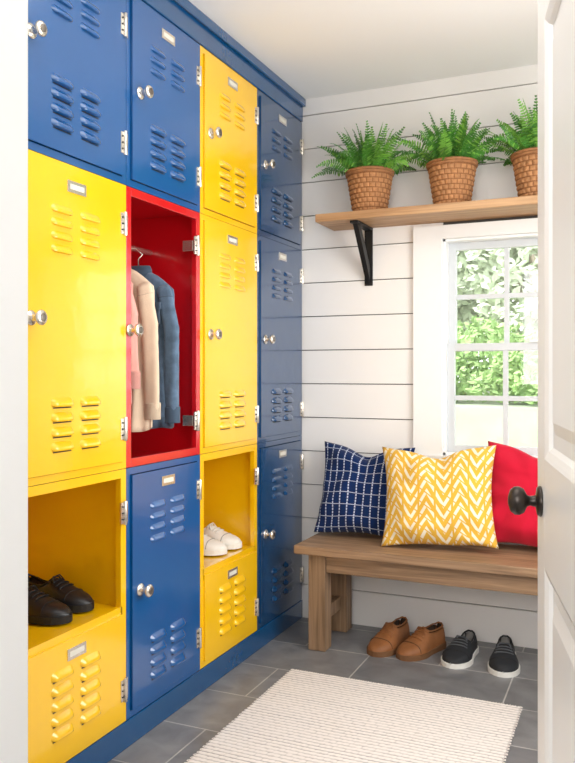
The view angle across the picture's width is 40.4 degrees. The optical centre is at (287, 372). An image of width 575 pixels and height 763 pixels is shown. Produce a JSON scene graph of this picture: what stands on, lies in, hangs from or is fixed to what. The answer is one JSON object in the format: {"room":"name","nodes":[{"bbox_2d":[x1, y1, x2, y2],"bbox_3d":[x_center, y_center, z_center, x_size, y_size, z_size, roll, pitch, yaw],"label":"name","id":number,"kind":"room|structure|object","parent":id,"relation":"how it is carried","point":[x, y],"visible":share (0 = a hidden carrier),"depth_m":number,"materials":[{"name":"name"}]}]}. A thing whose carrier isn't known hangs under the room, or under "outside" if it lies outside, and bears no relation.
{"room":"mudroom","nodes":[
{"label":"mudroom","id":0,"kind":"room"},
{"bbox_2d":[108,617,537,762],"bbox_3d":[-0.374,1.270,1.015,2.700,0.100,5.960,0,0,24],"label":"floor","id":1,"kind":"structure","parent":0,"point":[182,734],"depth_m":3.07,"materials":[{"name":"tile"}]},
{"bbox_2d":[65,600,301,762],"bbox_3d":[-0.538,1.175,3.066,0.454,0.089,2.025,0,0,24],"label":"base","id":2,"kind":"object","parent":1,"relation":"on","point":[106,748],"visible":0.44,"depth_m":2.85,"materials":[{"name":"blue metal"}]},
{"bbox_2d":[28,469,127,762],"bbox_3d":[-0.824,0.720,2.390,0.472,0.818,0.516,0,0,24],"label":"locker","id":3,"kind":"object","parent":2,"relation":"on","point":[78,681],"visible":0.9,"depth_m":2.46,"materials":[{"name":"metal"}]},
{"bbox_2d":[28,573,93,624],"bbox_3d":[-0.771,0.705,2.478,0.305,0.096,0.239,0,0,24],"label":"dress shoes","id":4,"kind":"object","parent":3,"relation":"in","point":[54,601],"visible":0.84,"depth_m":2.45,"materials":[{"name":"black leather"}]},
{"bbox_2d":[28,149,127,486],"bbox_3d":[-0.810,-0.150,2.384,0.504,0.918,0.516,0,0,24],"label":"locker","id":5,"kind":"object","parent":3,"relation":"on","point":[78,218],"visible":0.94,"depth_m":2.29,"materials":[{"name":"metal"}]},
{"bbox_2d":[28,0,127,184],"bbox_3d":[-0.810,-0.930,2.384,0.504,0.638,0.516,0,0,24],"label":"locker","id":6,"kind":"object","parent":5,"relation":"on","point":[77,48],"visible":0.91,"depth_m":2.31,"materials":[{"name":"metal"}]},
{"bbox_2d":[124,455,201,719],"bbox_3d":[-0.610,0.720,2.840,0.504,0.818,0.475,0,0,24],"label":"locker","id":7,"kind":"object","parent":2,"relation":"on","point":[164,631],"visible":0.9,"depth_m":2.71,"materials":[{"name":"metal"}]},
{"bbox_2d":[126,186,199,467],"bbox_3d":[-0.614,-0.150,2.840,0.496,0.918,0.478,0,0,24],"label":"locker","id":8,"kind":"object","parent":7,"relation":"on","point":[166,233],"visible":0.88,"depth_m":2.99,"materials":[{"name":"metal"}]},
{"bbox_2d":[131,282,140,403],"bbox_3d":[-0.670,-0.189,2.716,0.368,0.593,0.103,0,0,24],"label":"blouse","id":9,"kind":"object","parent":8,"relation":"hanging from","point":[135,374],"visible":0.09,"depth_m":2.65,"materials":[{"name":"fabric"}]},
{"bbox_2d":[131,269,160,431],"bbox_3d":[-0.617,-0.139,2.824,0.378,0.693,0.100,0,0,24],"label":"shirt","id":10,"kind":"object","parent":8,"relation":"hanging from","point":[145,406],"visible":0.37,"depth_m":2.75,"materials":[{"name":"fabric"}]},
{"bbox_2d":[131,245,179,428],"bbox_3d":[-0.566,-0.139,2.947,0.390,0.693,0.106,0,0,24],"label":"denim jacket","id":11,"kind":"object","parent":8,"relation":"hanging from","point":[168,327],"visible":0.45,"depth_m":2.87,"materials":[{"name":"fabric"}]},
{"bbox_2d":[126,0,201,212],"bbox_3d":[-0.610,-0.930,2.840,0.504,0.638,0.475,0,0,24],"label":"locker","id":12,"kind":"object","parent":8,"relation":"on","point":[164,70],"visible":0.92,"depth_m":2.71,"materials":[{"name":"metal"}]},
{"bbox_2d":[198,444,258,668],"bbox_3d":[-0.429,0.720,3.293,0.472,0.818,0.496,0,0,24],"label":"locker","id":13,"kind":"object","parent":2,"relation":"on","point":[229,602],"visible":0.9,"depth_m":3.32,"materials":[{"name":"metal"}]},
{"bbox_2d":[204,523,241,555],"bbox_3d":[-0.361,0.705,3.363,0.296,0.096,0.248,0,0,24],"label":"sneakers","id":14,"kind":"object","parent":13,"relation":"in","point":[217,541],"visible":0.44,"depth_m":3.34,"materials":[{"name":"white fabric"}]},
{"bbox_2d":[200,213,258,453],"bbox_3d":[-0.414,-0.150,3.286,0.504,0.918,0.496,0,0,24],"label":"locker","id":15,"kind":"object","parent":13,"relation":"on","point":[229,258],"visible":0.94,"depth_m":3.16,"materials":[{"name":"metal"}]},
{"bbox_2d":[200,45,258,233],"bbox_3d":[-0.414,-0.930,3.286,0.504,0.638,0.496,0,0,24],"label":"locker","id":16,"kind":"object","parent":15,"relation":"on","point":[229,111],"visible":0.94,"depth_m":3.17,"materials":[{"name":"metal"}]},
{"bbox_2d":[257,435,303,629],"bbox_3d":[-0.212,0.720,3.749,0.504,0.818,0.510,0,0,24],"label":"locker","id":17,"kind":"object","parent":2,"relation":"on","point":[280,462],"visible":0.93,"depth_m":3.62,"materials":[{"name":"metal"}]},
{"bbox_2d":[257,234,303,442],"bbox_3d":[-0.212,-0.150,3.749,0.504,0.918,0.510,0,0,24],"label":"locker","id":18,"kind":"object","parent":17,"relation":"on","point":[280,276],"visible":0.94,"depth_m":3.63,"materials":[{"name":"metal"}]},
{"bbox_2d":[257,89,303,250],"bbox_3d":[-0.212,-0.930,3.749,0.504,0.638,0.510,0,0,24],"label":"locker","id":19,"kind":"object","parent":18,"relation":"on","point":[280,143],"visible":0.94,"depth_m":3.63,"materials":[{"name":"metal"}]},
{"bbox_2d":[184,669,522,762],"bbox_3d":[0.115,1.215,2.294,0.920,0.007,1.623,0,0,24],"label":"woven rug","id":20,"kind":"object","parent":1,"relation":"on","point":[305,716],"visible":1,"depth_m":2.68,"materials":[{"name":"fabric"}]},
{"bbox_2d":[367,616,445,661],"bbox_3d":[0.523,1.164,3.444,0.311,0.111,0.279,0,0,24],"label":"shoes","id":21,"kind":"object","parent":1,"relation":"on","point":[394,637],"visible":1,"depth_m":3.40,"materials":[{"name":"brown leather"}]},
{"bbox_2d":[294,532,537,651],"bbox_3d":[0.857,0.989,3.296,1.635,0.462,0.405,0,0,24],"label":"wooden bench","id":22,"kind":"object","parent":1,"relation":"on","point":[333,557],"visible":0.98,"depth_m":3.34,"materials":[{"name":"brown wood"}]},
{"bbox_2d":[314,441,414,535],"bbox_3d":[0.354,0.542,3.626,0.445,0.428,0.213,0,0,24],"label":"throw pillow","id":23,"kind":"object","parent":22,"relation":"on","point":[354,497],"visible":0.71,"depth_m":3.58,"materials":[{"name":"blue fabric"}]},
{"bbox_2d":[381,445,498,548],"bbox_3d":[0.650,0.533,3.378,0.501,0.448,0.226,0,0,13],"label":"throw pillow","id":24,"kind":"object","parent":22,"relation":"on","point":[447,500],"visible":1,"depth_m":3.31,"materials":[{"name":"yellow fabric"}]},
{"bbox_2d":[488,441,537,546],"bbox_3d":[1.058,0.528,3.318,0.486,0.456,0.202,0,0,24],"label":"throw pillow","id":25,"kind":"object","parent":22,"relation":"on","point":[512,467],"visible":0.42,"depth_m":3.32,"materials":[{"name":"red fabric"}]},
{"bbox_2d":[441,629,519,677],"bbox_3d":[0.824,1.172,3.306,0.324,0.096,0.289,0,0,24],"label":"sneakers","id":26,"kind":"object","parent":1,"relation":"on","point":[461,652],"visible":1,"depth_m":3.25,"materials":[{"name":"black fabric"}]},
{"bbox_2d":[508,0,574,762],"bbox_3d":[0.493,0.197,1.231,0.170,2.030,0.795,0,0,6],"label":"door","id":27,"kind":"structure","parent":1,"relation":"on","point":[553,500],"depth_m":1.40,"materials":[{"name":"white paint"}]},
{"bbox_2d":[189,0,537,98],"bbox_3d":[-0.374,-1.415,1.015,2.700,0.100,5.960,0,0,24],"label":"ceiling","id":28,"kind":"structure","parent":0,"point":[319,48],"depth_m":3.17,"materials":[{"name":"white paint"}]},
{"bbox_2d":[301,64,537,648],"bbox_3d":[0.719,-0.072,3.697,2.550,2.585,0.130,0,0,24],"label":"wall","id":29,"kind":"structure","parent":0,"point":[357,338],"depth_m":3.74,"materials":[{"name":"grey wood"}]},
{"bbox_2d":[142,0,305,121],"bbox_3d":[-0.530,-1.308,3.062,0.472,0.113,2.025,0,0,24],"label":"trim","id":30,"kind":"structure","parent":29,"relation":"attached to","point":[182,14],"depth_m":3.16,"materials":[{"name":"blue metal"}]},
{"bbox_2d":[315,195,537,285],"bbox_3d":[0.916,-0.577,3.403,1.612,0.313,0.250,0,0,24],"label":"wall shelf","id":31,"kind":"object","parent":29,"relation":"attached to","point":[366,220],"visible":1,"depth_m":3.51,"materials":[{"name":"brown wood"}]},
{"bbox_2d":[312,120,419,210],"bbox_3d":[0.341,-0.944,3.566,0.554,0.422,0.402,0,0,24],"label":"potted fern","id":32,"kind":"object","parent":31,"relation":"on","point":[369,177],"visible":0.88,"depth_m":3.56,"materials":[{"name":"green plant"}]},
{"bbox_2d":[393,109,510,203],"bbox_3d":[0.718,-0.945,3.436,0.516,0.424,0.384,0,0,15],"label":"potted fern","id":33,"kind":"object","parent":31,"relation":"on","point":[451,165],"visible":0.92,"depth_m":3.40,"materials":[{"name":"green plant"}]},
{"bbox_2d":[473,95,537,196],"bbox_3d":[1.030,-0.948,3.279,0.514,0.431,0.378,0,0,21],"label":"potted fern","id":34,"kind":"object","parent":31,"relation":"on","point":[524,161],"visible":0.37,"depth_m":3.27,"materials":[{"name":"green plant"}]},
{"bbox_2d":[413,218,537,458],"bbox_3d":[1.116,-0.091,3.500,1.107,1.182,0.172,0,0,24],"label":"window","id":35,"kind":"structure","parent":29,"relation":"in","point":[435,248],"depth_m":3.62,"materials":[{"name":"white paint"}]},
{"bbox_2d":[457,246,537,339],"bbox_3d":[6.358,-3.053,20.240,6.186,7.161,4.727,0,0,24],"label":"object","id":36,"kind":"object","parent":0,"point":[526,310],"visible":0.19,"depth_m":19.09,"materials":[{"name":"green plant"}]},
{"bbox_3d":[-0.371,-0.073,1.047,2.420,2.585,0.120,0,0,24],"label":"wall","id":37,"kind":"structure","parent":0,"visible":0},
{"bbox_2d":[0,0,27,762],"bbox_3d":[-0.019,0.145,0.897,1.024,2.150,0.148,0,0,24],"label":"trim","id":38,"kind":"structure","parent":37,"relation":"attached to","point":[13,13],"depth_m":1.10,"materials":[{"name":"white paint"}]},
{"label":"outside","id":39,"kind":"structure","parent":0,"visible":0},
{"bbox_2d":[456,385,537,446],"bbox_3d":[8.541,1.120,25.736,45.000,1.200,29.999,0,0,24],"label":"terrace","id":40,"kind":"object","parent":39,"point":[477,423],"visible":0.02,"depth_m":11.78,"materials":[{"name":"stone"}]},
{"bbox_2d":[456,315,537,404],"bbox_3d":[3.923,-0.347,13.132,15.315,1.714,2.707,0,0,24],"label":"hedge","id":41,"kind":"object","parent":40,"relation":"on","point":[523,365],"visible":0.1,"depth_m":13.01,"materials":[{"name":"green plant"}]},
{"bbox_2d":[457,247,537,366],"bbox_3d":[4.082,-3.524,22.382,7.280,8.102,5.800,0,0,24],"label":"tree","id":42,"kind":"object","parent":40,"relation":"on","point":[460,303],"visible":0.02,"depth_m":20.62,"materials":[{"name":"green plant"}]}
]}

